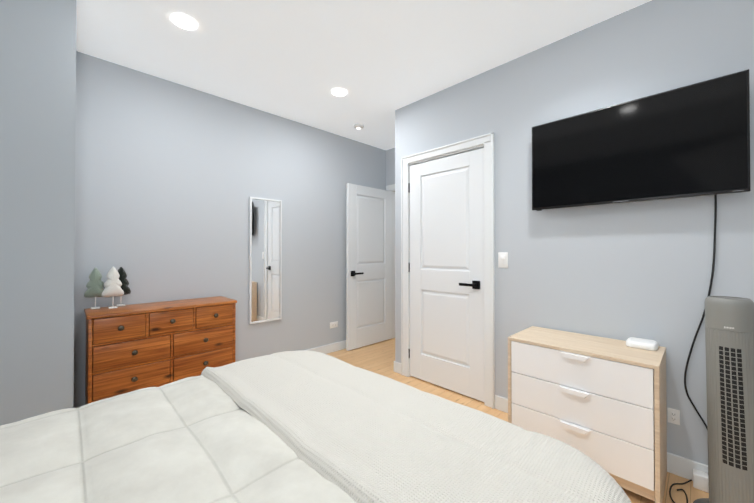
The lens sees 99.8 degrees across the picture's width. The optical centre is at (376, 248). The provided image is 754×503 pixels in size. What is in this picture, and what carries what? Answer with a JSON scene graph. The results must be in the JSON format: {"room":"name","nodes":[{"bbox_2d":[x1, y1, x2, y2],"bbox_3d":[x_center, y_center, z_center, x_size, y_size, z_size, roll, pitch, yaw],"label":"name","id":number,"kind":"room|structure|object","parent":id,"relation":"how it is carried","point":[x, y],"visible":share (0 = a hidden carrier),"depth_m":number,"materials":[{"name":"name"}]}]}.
{"room":"bedroom","nodes":[
{"label":"bedroom","id":0,"kind":"room"},
{"bbox_2d":[0,0,75,425],"bbox_3d":[-2.308,-0.097,1.532,1.220,2.605,0.720,0,-1,-44],"label":"wall","id":1,"kind":"structure","parent":0,"point":[37,128],"depth_m":1.60,"materials":[{"name":"grey paint"}]},
{"bbox_2d":[73,51,385,407],"bbox_3d":[-1.471,-0.085,2.927,4.570,2.605,0.100,0,-1,-44],"label":"wall","id":2,"kind":"structure","parent":0,"point":[171,178],"depth_m":2.80,"materials":[{"name":"grey paint"}]},
{"bbox_2d":[76,340,345,407],"bbox_3d":[-1.002,1.168,3.297,3.132,0.105,0.013,0,-1,-44],"label":"baseboard","id":3,"kind":"structure","parent":2,"relation":"attached to","point":[329,348],"depth_m":3.73,"materials":[{"name":"white"}]},
{"bbox_2d":[249,197,281,323],"bbox_3d":[-1.114,0.112,3.188,0.333,1.235,0.022,0,-1,-44],"label":"mirror","id":4,"kind":"object","parent":2,"relation":"attached to","point":[265,259],"visible":1,"depth_m":3.18,"materials":[{"name":"white mirror"}]},
{"bbox_2d":[330,321,337,328],"bbox_3d":[-0.513,0.904,3.781,0.116,0.072,0.009,0,-1,-44],"label":"electrical outlet","id":5,"kind":"object","parent":2,"relation":"attached to","point":[334,324],"visible":1,"depth_m":3.78,"materials":[{"name":"white plastic"}]},
{"bbox_2d":[76,0,650,149],"bbox_3d":[0.423,-1.420,2.099,6.100,0.050,3.950,0,-1,-44],"label":"ceiling","id":6,"kind":"structure","parent":0,"point":[382,60],"depth_m":2.17,"materials":[{"name":"white paint"}]},
{"bbox_2d":[161,7,205,34],"bbox_3d":[-1.183,-1.395,1.949,0.240,0.001,0.240,0,-1,-44],"label":"halo","id":7,"kind":"object","parent":6,"relation":"attached to","point":[166,12],"visible":1,"depth_m":1.93,"materials":[{"name":"white"}]},
{"bbox_2d":[170,13,197,29],"bbox_3d":[-1.184,-1.393,1.949,0.144,0.006,0.144,0,-1,43],"label":"recessed light","id":8,"kind":"object","parent":6,"relation":"in","point":[183,21],"depth_m":1.94,"materials":[{"name":"white glass"}]},
{"bbox_2d":[331,88,346,95],"bbox_3d":[-0.334,-1.386,2.809,0.144,0.006,0.144,0,-1,43],"label":"recessed light","id":9,"kind":"object","parent":6,"relation":"in","point":[336,91],"depth_m":2.81,"materials":[{"name":"white glass"}]},
{"bbox_2d":[326,85,352,98],"bbox_3d":[-0.334,-1.388,2.809,0.240,0.001,0.240,0,-1,-44],"label":"halo","id":10,"kind":"object","parent":6,"relation":"attached to","point":[348,89],"visible":1,"depth_m":2.80,"materials":[{"name":"white"}]},
{"bbox_2d":[354,124,363,129],"bbox_3d":[-0.205,-1.364,3.556,0.116,0.036,0.116,0,-1,-44],"label":"smoke detector","id":11,"kind":"object","parent":6,"relation":"attached to","point":[358,126],"visible":1,"depth_m":3.52,"materials":[{"name":"white plastic"}]},
{"bbox_2d":[386,148,394,185],"bbox_3d":[0.488,-0.076,4.121,0.100,2.605,0.938,0,-1,-44],"label":"wall","id":12,"kind":"structure","parent":0,"point":[390,166],"depth_m":4.37,"materials":[{"name":"grey paint"}]},
{"bbox_2d":[346,183,391,350],"bbox_3d":[-0.061,0.214,4.044,0.766,2.000,0.095,0,-1,-44],"label":"entry door","id":13,"kind":"structure","parent":12,"relation":"in","point":[368,265],"depth_m":4.01,"materials":[{"name":"white wood"}]},
{"bbox_2d":[386,184,394,337],"bbox_3d":[0.487,0.174,4.107,0.118,2.105,0.922,0,-1,-44],"label":"door frame","id":14,"kind":"structure","parent":12,"relation":"attached to","point":[390,188],"depth_m":4.38,"materials":[{"name":"white wood"}]},
{"bbox_2d":[327,338,708,502],"bbox_3d":[0.423,1.235,2.077,6.100,0.050,3.950,0,-1,-44],"label":"floor","id":15,"kind":"structure","parent":0,"point":[378,357],"depth_m":2.77,"materials":[{"name":"brown wood"}]},
{"bbox_2d":[84,296,236,404],"bbox_3d":[-1.601,0.818,2.417,0.916,0.790,0.395,0,-1,-44],"label":"pine dresser","id":16,"kind":"object","parent":15,"relation":"on","point":[131,347],"visible":0.73,"depth_m":2.24,"materials":[{"name":"brown wood"}]},
{"bbox_2d":[84,267,103,308],"bbox_3d":[-1.988,0.276,2.242,0.121,0.290,0.066,0,-1,-44],"label":"tree","id":17,"kind":"object","parent":16,"relation":"on","point":[95,285],"visible":0.94,"depth_m":2.22,"materials":[{"name":"green fabric"}]},
{"bbox_2d":[102,266,123,308],"bbox_3d":[-1.878,0.272,2.258,0.124,0.298,0.067,0,-1,-44],"label":"tree","id":18,"kind":"object","parent":16,"relation":"on","point":[112,285],"visible":1,"depth_m":2.24,"materials":[{"name":"white fabric"}]},
{"bbox_2d":[116,267,130,306],"bbox_3d":[-1.897,0.277,2.352,0.120,0.290,0.067,0,-1,-44],"label":"tree","id":19,"kind":"object","parent":16,"relation":"on","point":[125,288],"visible":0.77,"depth_m":2.35,"materials":[{"name":"black plastic"}]},
{"bbox_2d":[0,350,630,502],"bbox_3d":[-0.639,0.677,0.599,2.228,1.057,1.622,0,-1,-44],"label":"bed","id":20,"kind":"object","parent":15,"relation":"on","point":[302,426],"visible":1,"depth_m":0.88,"materials":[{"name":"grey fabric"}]},
{"bbox_2d":[508,326,666,502],"bbox_3d":[1.173,0.871,1.813,0.427,0.675,0.690,0,-1,-44],"label":"dresser","id":21,"kind":"object","parent":15,"relation":"on","point":[601,402],"visible":0.88,"depth_m":1.62,"materials":[{"name":"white wood"}]},
{"bbox_2d":[626,337,658,350],"bbox_3d":[1.443,0.514,1.728,0.132,0.035,0.132,0,-1,-44],"label":"router","id":22,"kind":"object","parent":21,"relation":"on","point":[643,344],"visible":1,"depth_m":1.69,"materials":[{"name":"white plastic"}]},
{"bbox_2d":[693,296,753,502],"bbox_3d":[1.565,0.710,1.381,0.284,0.990,0.284,0,-1,-44],"label":"tower fan","id":23,"kind":"object","parent":15,"relation":"on","point":[729,330],"visible":1,"depth_m":1.35,"materials":[{"name":"grey plastic"}]},
{"bbox_2d":[395,0,753,464],"bbox_3d":[1.201,-0.091,2.194,0.100,2.605,2.812,0,-1,-44],"label":"wall","id":24,"kind":"structure","parent":0,"point":[624,271],"depth_m":1.89,"materials":[{"name":"grey paint"}]},
{"bbox_2d":[394,361,400,372],"bbox_3d":[0.473,1.169,3.433,0.835,0.105,0.035,0,-1,-44],"label":"baseboard","id":25,"kind":"structure","parent":24,"relation":"attached to","point":[397,366],"depth_m":3.11,"materials":[{"name":"white wood"}]},
{"bbox_2d":[408,148,484,401],"bbox_3d":[0.566,0.204,2.756,0.095,2.000,0.772,0,-1,-44],"label":"closet door","id":26,"kind":"structure","parent":24,"relation":"in","point":[446,271],"depth_m":2.73,"materials":[{"name":"white wood"}]},
{"bbox_2d":[401,132,494,408],"bbox_3d":[0.603,0.165,2.784,0.126,2.103,0.930,0,-1,-44],"label":"trim","id":27,"kind":"structure","parent":24,"relation":"attached to","point":[475,143],"depth_m":2.47,"materials":[{"name":"white wood"}]},
{"bbox_2d":[498,252,507,267],"bbox_3d":[0.942,0.083,2.377,0.012,0.116,0.072,0,-1,-44],"label":"light switch","id":28,"kind":"object","parent":24,"relation":"attached to","point":[502,259],"visible":1,"depth_m":2.37,"materials":[{"name":"white plastic"}]},
{"bbox_2d":[495,395,707,480],"bbox_3d":[1.511,1.155,1.788,0.013,0.105,1.753,0,-1,-44],"label":"baseboard","id":29,"kind":"structure","parent":24,"relation":"attached to","point":[680,466],"depth_m":1.69,"materials":[{"name":"white wood"}]},
{"bbox_2d":[532,69,750,210],"bbox_3d":[1.419,-0.545,1.842,0.085,0.573,0.964,0,-1,-44],"label":"tv","id":30,"kind":"object","parent":24,"relation":"attached to","point":[690,140],"visible":1,"depth_m":1.72,"materials":[{"name":"black"}]},
{"bbox_2d":[669,194,716,502],"bbox_3d":[1.635,0.454,1.462,0.288,1.501,0.430,0,-1,-44],"label":"cord","id":31,"kind":"object","parent":30,"relation":"attached to","point":[700,480],"visible":0.69,"depth_m":1.60,"materials":[{"name":"black plastic"}]},
{"bbox_2d":[667,408,679,424],"bbox_3d":[1.595,0.900,1.706,0.009,0.079,0.049,0,-1,-44],"label":"electrical outlet","id":32,"kind":"object","parent":24,"relation":"attached to","point":[673,415],"visible":1,"depth_m":1.70,"materials":[{"name":"white plastic"}]}
]}

